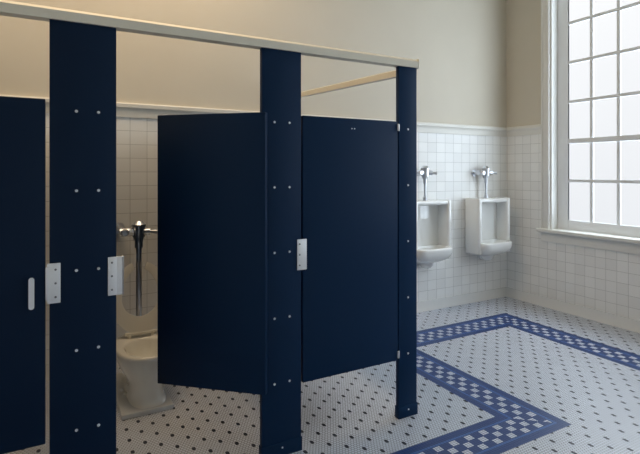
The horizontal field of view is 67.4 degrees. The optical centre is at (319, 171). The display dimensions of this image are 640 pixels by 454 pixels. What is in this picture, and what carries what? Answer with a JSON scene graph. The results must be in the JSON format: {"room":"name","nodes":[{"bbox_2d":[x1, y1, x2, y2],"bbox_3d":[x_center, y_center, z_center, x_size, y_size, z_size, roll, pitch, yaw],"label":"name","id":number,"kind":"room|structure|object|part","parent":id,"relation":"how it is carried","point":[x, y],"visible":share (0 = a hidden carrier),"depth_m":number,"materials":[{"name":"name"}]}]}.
{"room":"public restroom","nodes":[
{"label":"public restroom","id":0,"kind":"room"},
{"bbox_2d":[0,0,505,364],"bbox_3d":[-0.344,-0.525,4.419,6.270,3.950,0.350,0,0,-29],"label":"wall","id":1,"kind":"structure","parent":0,"point":[459,46],"depth_m":4.39,"materials":[{"name":"paint"}]},
{"bbox_2d":[0,94,506,136],"bbox_3d":[-0.251,-0.466,4.251,5.570,0.109,0.034,0,0,-29],"label":"trim","id":2,"kind":"structure","parent":1,"relation":"attached to","point":[132,110],"depth_m":3.89,"materials":[{"name":"beige paint"}]},
{"bbox_2d":[46,287,506,379],"bbox_3d":[-0.255,1.398,4.259,5.570,0.104,0.016,0,0,-29],"label":"baseboard","id":3,"kind":"structure","parent":1,"relation":"attached to","point":[428,305],"depth_m":5.22,"materials":[{"name":"white tile"}]},
{"bbox_2d":[417,166,452,268],"bbox_3d":[1.103,0.460,4.851,0.500,1.050,0.292,0,0,-29],"label":"urinal","id":4,"kind":"object","parent":1,"relation":"attached to","point":[433,215],"visible":0.81,"depth_m":4.90,"materials":[{"name":"white ceramic"}]},
{"bbox_2d":[417,245,452,262],"bbox_3d":[1.104,0.838,4.848,0.460,0.165,0.292,0,0,-29],"label":"bowl","id":5,"kind":"object","parent":4,"relation":"on","point":[425,253],"depth_m":4.74,"materials":[{"name":"white ceramic"}]},
{"bbox_2d":[465,166,511,260],"bbox_3d":[1.873,0.460,5.276,0.500,1.050,0.292,0,0,-29],"label":"urinal","id":6,"kind":"object","parent":1,"relation":"attached to","point":[487,219],"visible":1,"depth_m":5.26,"materials":[{"name":"white ceramic"}]},
{"bbox_2d":[481,239,511,255],"bbox_3d":[1.875,0.838,5.274,0.460,0.165,0.292,0,0,-29],"label":"bowl","id":7,"kind":"object","parent":6,"relation":"on","point":[489,247],"depth_m":5.16,"materials":[{"name":"white ceramic"}]},
{"bbox_2d":[5,297,639,453],"bbox_3d":[1.737,1.510,0.650,6.270,0.120,8.960,0,0,-29],"label":"floor","id":8,"kind":"structure","parent":0,"point":[503,375],"depth_m":3.03,"materials":[{"name":"tile"}]},
{"bbox_2d":[0,0,47,453],"bbox_3d":[-1.809,0.387,2.467,1.085,2.126,1.645,0,0,-29],"label":"stall","id":9,"kind":"object","parent":8,"relation":"on","point":[22,120],"visible":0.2,"depth_m":1.91,"materials":[{"name":"blue laminate"}]},
{"bbox_2d":[116,221,172,420],"bbox_3d":[-1.211,0.895,3.248,0.392,1.110,0.862,0,0,-29],"label":"toilet","id":10,"kind":"object","parent":8,"relation":"on","point":[139,393],"visible":0.8,"depth_m":3.17,"materials":[{"name":"white ceramic"}]},
{"bbox_3d":[-1.228,0.857,3.281,0.374,0.466,0.099,0,0,-29],"label":"seat","id":11,"kind":"part","parent":10,"relation":"part of","materials":[{"name":"white ceramic"}]},
{"bbox_3d":[-1.143,1.280,3.126,0.372,0.340,0.582,0,0,-29],"label":"bowl","id":12,"kind":"part","parent":10,"relation":"part of","materials":[{"name":"white ceramic"}]},
{"bbox_2d":[45,6,266,453],"bbox_3d":[-0.781,0.387,2.342,0.963,2.126,0.447,0,0,-29],"label":"stall","id":13,"kind":"object","parent":8,"relation":"on","point":[212,168],"visible":1,"depth_m":2.17,"materials":[{"name":"blue laminate"}]},
{"bbox_3d":[-0.555,0.404,2.450,0.460,1.399,0.418,0,0,-29],"label":"stall door","id":14,"kind":"part","parent":13,"relation":"part of","materials":[{"name":"blue laminate"}]},
{"bbox_2d":[259,37,418,453],"bbox_3d":[-0.241,0.374,3.342,1.012,2.152,1.632,0,0,-29],"label":"stall","id":15,"kind":"object","parent":8,"relation":"on","point":[342,192],"visible":0.89,"depth_m":2.60,"materials":[{"name":"blue laminate"}]},
{"bbox_3d":[0.176,0.404,2.673,0.622,1.399,0.030,0,0,-29],"label":"stall door","id":16,"kind":"part","parent":15,"relation":"part of","materials":[{"name":"blue laminate"}]},
{"bbox_2d":[506,0,639,320],"bbox_3d":[4.328,-0.525,2.081,0.350,3.950,8.260,0,0,-29],"label":"wall","id":17,"kind":"structure","parent":0,"point":[607,281],"depth_m":5.28,"materials":[{"name":"tile"}]},
{"bbox_2d":[507,124,540,136],"bbox_3d":[4.160,-0.466,1.988,0.034,0.109,8.260,0,0,-29],"label":"trim","id":18,"kind":"structure","parent":17,"relation":"attached to","point":[529,129],"depth_m":5.37,"materials":[{"name":"beige paint"}]},
{"bbox_2d":[506,287,639,332],"bbox_3d":[4.168,1.398,1.992,0.016,0.104,8.260,0,0,-29],"label":"baseboard","id":19,"kind":"structure","parent":17,"relation":"attached to","point":[599,316],"depth_m":4.84,"materials":[{"name":"white tile"}]},
{"bbox_2d":[536,0,639,254],"bbox_3d":[2.868,-0.703,4.452,0.235,2.895,1.806,0,0,-29],"label":"window","id":20,"kind":"structure","parent":17,"relation":"in","point":[590,49],"depth_m":4.82,"materials":[{"name":"paint"}]},
{"bbox_3d":[2.938,-0.734,4.491,0.006,2.488,1.300,0,0,-29],"label":"glass","id":21,"kind":"part","parent":20,"relation":"part of","materials":[{"name":"white glass"}]}
]}

